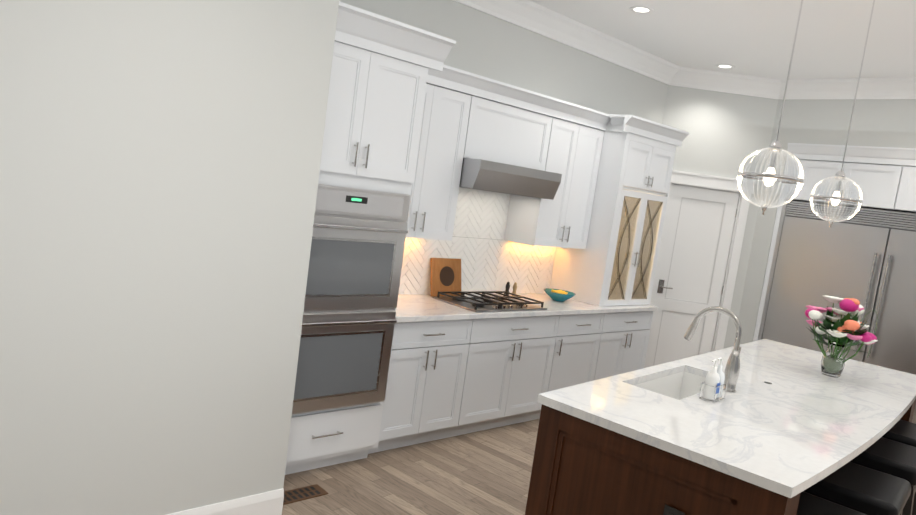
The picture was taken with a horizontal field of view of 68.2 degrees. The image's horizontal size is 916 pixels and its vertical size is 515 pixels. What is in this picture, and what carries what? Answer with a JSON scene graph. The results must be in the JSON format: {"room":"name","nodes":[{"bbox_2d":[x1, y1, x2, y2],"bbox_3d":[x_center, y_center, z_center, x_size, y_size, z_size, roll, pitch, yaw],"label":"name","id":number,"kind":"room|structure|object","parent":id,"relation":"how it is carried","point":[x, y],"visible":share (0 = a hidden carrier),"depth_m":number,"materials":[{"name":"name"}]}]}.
{"room":"kitchen","nodes":[
{"label":"kitchen","id":0,"kind":"room"},
{"bbox_2d":[0,0,338,514],"bbox_3d":[-2.246,-0.425,2.474,3.300,3.190,1.115,2,8,-43],"label":"wall","id":1,"kind":"structure","parent":0,"point":[160,161],"depth_m":2.74,"materials":[{"name":"grey paint"}]},
{"bbox_2d":[166,488,283,514],"bbox_3d":[-2.074,1.167,2.220,3.299,0.150,0.016,2,8,-43],"label":"baseboard","id":2,"kind":"structure","parent":1,"relation":"attached to","point":[268,503],"depth_m":3.20,"materials":[{"name":"white wood"}]},
{"bbox_2d":[282,419,538,514],"bbox_3d":[3.366,1.929,3.110,12.500,0.060,10.200,2,8,-43],"label":"floor","id":3,"kind":"structure","parent":0,"point":[486,472],"depth_m":3.99,"materials":[{"name":"brown wood"}]},
{"bbox_2d":[283,484,327,504],"bbox_3d":[-0.848,1.264,3.609,0.290,0.006,0.120,2,8,-43],"label":"floor vent","id":4,"kind":"object","parent":3,"relation":"in","point":[303,493],"visible":0.88,"depth_m":3.62,"materials":[{"name":"brown metal"}]},
{"bbox_2d":[285,1,455,474],"bbox_3d":[-0.769,-0.054,3.961,0.902,2.555,0.763,2,8,-43],"label":"tall cabinet","id":5,"kind":"object","parent":3,"relation":"on","point":[381,65],"visible":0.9,"depth_m":3.73,"materials":[{"name":"white wood"}]},
{"bbox_2d":[292,184,410,413],"bbox_3d":[-0.623,0.242,3.722,0.747,1.244,0.100,2,8,-43],"label":"double wall oven","id":6,"kind":"object","parent":5,"relation":"in","point":[349,321],"visible":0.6,"depth_m":3.74,"materials":[{"name":"silver metal"}]},
{"bbox_2d":[368,319,483,453],"bbox_3d":[-0.394,0.783,4.616,0.772,0.872,0.598,2,8,-43],"label":"base cabinet","id":7,"kind":"object","parent":3,"relation":"on","point":[448,378],"depth_m":4.41,"materials":[{"name":"white wood"}]},
{"bbox_2d":[468,315,567,432],"bbox_3d":[0.184,0.806,5.156,1.055,0.872,0.598,2,8,-43],"label":"base cabinet","id":8,"kind":"object","parent":3,"relation":"on","point":[518,358],"depth_m":4.97,"materials":[{"name":"white wood"}]},
{"bbox_2d":[556,313,611,389],"bbox_3d":[0.743,0.828,5.679,0.719,0.872,0.598,2,8,-43],"label":"base cabinet","id":9,"kind":"object","parent":3,"relation":"on","point":[585,335],"depth_m":5.51,"materials":[{"name":"white wood"}]},
{"bbox_2d":[600,311,652,378],"bbox_3d":[1.217,0.848,6.123,0.826,0.872,0.598,2,8,-43],"label":"base cabinet","id":10,"kind":"object","parent":3,"relation":"on","point":[628,332],"depth_m":5.92,"materials":[{"name":"white wood"}]},
{"bbox_2d":[395,293,657,322],"bbox_3d":[0.496,0.367,5.319,3.006,0.036,0.633,2,8,-43],"label":"countertop","id":11,"kind":"structure","parent":10,"relation":"on","point":[419,308],"depth_m":4.80,"materials":[{"name":"white stone"}]},
{"bbox_2d":[430,258,460,295],"bbox_3d":[-0.088,0.148,5.086,0.300,0.281,0.075,2,8,-43],"label":"cutting board","id":12,"kind":"object","parent":11,"relation":"on","point":[445,274],"visible":0.94,"depth_m":5.07,"materials":[{"name":"brown wood"}]},
{"bbox_2d":[432,291,546,311],"bbox_3d":[0.247,0.319,5.010,0.755,0.054,0.465,2,8,-43],"label":"gas cooktop","id":13,"kind":"object","parent":11,"relation":"in","point":[483,302],"visible":1,"depth_m":4.91,"materials":[{"name":"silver metal"}]},
{"bbox_2d":[505,282,516,295],"bbox_3d":[0.432,0.258,5.516,0.107,0.120,0.044,6,6,-15],"label":"pepper mills","id":14,"kind":"object","parent":11,"relation":"on","point":[514,287],"visible":0.79,"depth_m":5.50,"materials":[{"name":"black wood"}]},
{"bbox_2d":[544,288,575,301],"bbox_3d":[0.844,0.317,5.656,0.270,0.087,0.270,2,8,-43],"label":"fruit bowl","id":15,"kind":"object","parent":11,"relation":"on","point":[559,295],"visible":1,"depth_m":5.60,"materials":[{"name":"teal ceramic"}]},
{"bbox_2d":[550,114,688,305],"bbox_3d":[1.409,-0.398,6.001,0.916,1.577,0.613,2,8,-43],"label":"hutch","id":16,"kind":"object","parent":11,"relation":"on","point":[614,263],"visible":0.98,"depth_m":5.75,"materials":[{"name":"white wood"}]},
{"bbox_2d":[525,407,914,514],"bbox_3d":[1.632,1.186,3.702,1.039,0.813,3.016,13,8,41],"label":"kitchen island","id":17,"kind":"object","parent":3,"relation":"on","point":[579,467],"depth_m":2.63,"materials":[{"name":"brown wood"}]},
{"bbox_2d":[537,339,915,502],"bbox_3d":[1.717,0.738,3.635,1.075,0.107,3.000,13,8,41],"label":"island countertop","id":18,"kind":"structure","parent":17,"relation":"on","point":[787,425],"depth_m":2.96,"materials":[{"name":"white stone"}]},
{"bbox_2d":[633,371,705,398],"bbox_3d":[1.120,0.772,3.453,0.314,0.225,0.774,13,8,41],"label":"sink","id":19,"kind":"object","parent":18,"relation":"in","point":[684,383],"depth_m":3.76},
{"bbox_2d":[683,306,741,392],"bbox_3d":[1.294,0.444,3.413,0.284,0.403,0.147,13,8,41],"label":"faucet","id":20,"kind":"object","parent":18,"relation":"on","point":[732,369],"visible":1,"depth_m":3.33,"materials":[{"name":"silver metal"}]},
{"bbox_2d":[699,358,726,402],"bbox_3d":[1.195,0.561,3.143,0.072,0.194,0.144,13,8,41],"label":"soap caddy","id":21,"kind":"object","parent":18,"relation":"on","point":[714,382],"visible":0.98,"depth_m":3.11,"materials":[{"name":"plastic"}]},
{"bbox_2d":[805,295,877,377],"bbox_3d":[2.276,0.470,4.059,0.406,0.483,0.407,13,8,41],"label":"flower vase","id":22,"kind":"object","parent":18,"relation":"on","point":[843,327],"visible":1,"depth_m":4.01,"materials":[{"name":"clear glass"}]},
{"bbox_2d":[796,491,866,514],"bbox_3d":[1.358,1.332,2.663,0.412,0.663,0.470,13,8,41],"label":"stool","id":23,"kind":"object","parent":3,"relation":"on","point":[809,504],"visible":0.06,"depth_m":2.72,"materials":[{"name":"black leather"}]},
{"bbox_2d":[758,199,915,423],"bbox_3d":[3.948,0.604,6.304,0.784,2.055,1.905,2,8,-43],"label":"refrigerator","id":24,"kind":"object","parent":3,"relation":"on","point":[866,257],"visible":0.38,"depth_m":6.22,"materials":[{"name":"grey metal"}]},
{"bbox_2d":[804,462,910,514],"bbox_3d":[1.804,1.343,3.149,0.412,0.663,0.470,13,8,40],"label":"stool","id":25,"kind":"object","parent":3,"relation":"on","point":[861,489],"visible":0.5,"depth_m":3.00,"materials":[{"name":"black leather"}]},
{"bbox_2d":[849,437,915,514],"bbox_3d":[2.263,1.353,3.665,0.412,0.663,0.470,13,8,42],"label":"stool","id":26,"kind":"object","parent":3,"relation":"on","point":[890,457],"visible":0.31,"depth_m":3.48,"materials":[{"name":"black leather"}]},
{"bbox_2d":[882,419,915,446],"bbox_3d":[2.643,1.356,4.136,0.412,0.663,0.470,13,8,40],"label":"stool","id":27,"kind":"object","parent":3,"relation":"on","point":[902,431],"visible":0.12,"depth_m":3.96,"materials":[{"name":"black leather"}]},
{"bbox_2d":[339,0,667,294],"bbox_3d":[0.858,-0.368,6.029,6.089,3.190,0.150,2,8,-43],"label":"wall","id":28,"kind":"structure","parent":0,"point":[492,47],"depth_m":5.36,"materials":[{"name":"grey paint"}]},
{"bbox_2d":[406,84,471,240],"bbox_3d":[-0.317,-0.642,4.521,0.671,1.000,0.362,2,8,-43],"label":"upper cabinet","id":29,"kind":"object","parent":28,"relation":"attached to","point":[437,177],"visible":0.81,"depth_m":4.51,"materials":[{"name":"white wood"}]},
{"bbox_2d":[398,187,555,294],"bbox_3d":[0.057,-0.120,5.232,2.214,0.822,0.008,2,8,-43],"label":"tile backsplash","id":30,"kind":"structure","parent":28,"relation":"attached to","point":[489,263],"depth_m":5.35,"materials":[{"name":"white tile"}]},
{"bbox_2d":[463,96,552,170],"bbox_3d":[0.273,-0.908,5.029,0.863,0.420,0.328,2,8,-43],"label":"upper cabinet","id":31,"kind":"object","parent":28,"relation":"attached to","point":[503,133],"visible":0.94,"depth_m":4.89,"materials":[{"name":"white wood"}]},
{"bbox_2d":[427,64,610,130],"bbox_3d":[0.334,-1.175,4.979,2.218,0.127,0.393,2,8,-43],"label":"crown molding","id":32,"kind":"structure","parent":31,"relation":"on","point":[463,81],"depth_m":4.83,"materials":[{"name":"white wood"}]},
{"bbox_2d":[459,158,561,199],"bbox_3d":[0.288,-0.585,4.999,0.861,0.200,0.500,2,8,-43],"label":"range hood","id":33,"kind":"object","parent":28,"relation":"attached to","point":[485,175],"visible":0.81,"depth_m":4.74,"materials":[{"name":"silver metal"}]},
{"bbox_2d":[504,118,603,248],"bbox_3d":[0.809,-0.597,5.574,0.676,1.000,0.362,2,8,-43],"label":"upper cabinet","id":34,"kind":"object","parent":28,"relation":"attached to","point":[562,218],"visible":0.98,"depth_m":5.44,"materials":[{"name":"white wood"}]},
{"bbox_2d":[662,85,777,348],"bbox_3d":[2.454,-0.246,6.964,1.095,3.190,0.140,8,6,2],"label":"wall","id":35,"kind":"structure","parent":0,"point":[729,133],"depth_m":6.79,"materials":[{"name":"grey paint"}]},
{"bbox_2d":[644,184,738,367],"bbox_3d":[2.380,0.312,6.984,0.512,2.050,0.523,2,8,-43],"label":"pantry door","id":36,"kind":"structure","parent":35,"relation":"in","point":[699,226],"depth_m":6.96,"materials":[{"name":"white wood"}]},
{"bbox_2d":[650,170,755,351],"bbox_3d":[2.384,0.248,6.961,0.935,2.197,0.108,8,6,2],"label":"door frame","id":37,"kind":"structure","parent":35,"relation":"attached to","point":[705,181],"depth_m":6.86,"materials":[{"name":"white wood"}]},
{"bbox_2d":[530,0,915,79],"bbox_3d":[3.806,-1.274,2.777,12.500,0.060,10.200,2,8,-43],"label":"ceiling","id":38,"kind":"structure","parent":0,"point":[751,37],"depth_m":5.17,"materials":[{"name":"white paint"}]},
{"bbox_2d":[629,6,653,13],"bbox_3d":[1.335,-1.803,4.929,0.178,0.005,0.178,12,7,37],"label":"recessed light","id":39,"kind":"object","parent":38,"relation":"in","point":[641,9],"depth_m":4.92,"materials":[{"name":"white"}]},
{"bbox_2d":[715,64,734,68],"bbox_3d":[2.503,-1.790,6.345,0.178,0.005,0.178,12,7,37],"label":"recessed light","id":40,"kind":"object","parent":38,"relation":"in","point":[724,66],"depth_m":6.33,"materials":[{"name":"white"}]},
{"bbox_2d":[737,0,803,214],"bbox_3d":[1.465,-0.876,2.970,0.273,1.395,0.273,13,8,41],"label":"pendant light","id":41,"kind":"object","parent":38,"relation":"hanging from","point":[769,177],"visible":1,"depth_m":2.99,"materials":[{"name":"clear glass"}]},
{"bbox_2d":[809,0,874,227],"bbox_3d":[2.276,-0.860,3.896,0.273,1.395,0.273,13,8,41],"label":"pendant light","id":42,"kind":"object","parent":38,"relation":"hanging from","point":[836,198],"visible":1,"depth_m":3.91,"materials":[{"name":"clear glass"}]},
{"bbox_2d":[733,99,915,345],"bbox_3d":[3.834,-0.022,6.632,0.900,3.190,3.080,2,8,-43],"label":"wall","id":43,"kind":"structure","parent":0,"point":[883,122],"depth_m":6.46,"materials":[{"name":"grey paint"}]},
{"bbox_2d":[779,143,896,209],"bbox_3d":[3.826,-0.757,6.529,0.696,0.538,1.056,2,8,-43],"label":"upper cabinet","id":44,"kind":"object","parent":43,"relation":"attached to","point":[883,178],"depth_m":6.26,"materials":[{"name":"white wood"}]},
{"bbox_2d":[885,148,915,212],"bbox_3d":[4.449,-0.602,5.855,0.696,0.538,1.030,2,8,-43],"label":"upper cabinet","id":45,"kind":"object","parent":43,"relation":"attached to","point":[902,184],"depth_m":5.93,"materials":[{"name":"white wood"}]},
{"bbox_3d":[-0.374,0.306,-2.086,0.150,3.190,8.235,2,8,-43],"label":"wall","id":46,"kind":"structure","parent":0,"visible":0},
{"bbox_2d":[453,0,915,98],"bbox_3d":[2.662,-1.153,1.204,8.689,0.164,9.014,2,8,-43],"label":"crown molding","id":47,"kind":"structure","parent":46,"relation":"attached to","point":[542,20],"depth_m":6.11,"materials":[{"name":"white"}]}
]}

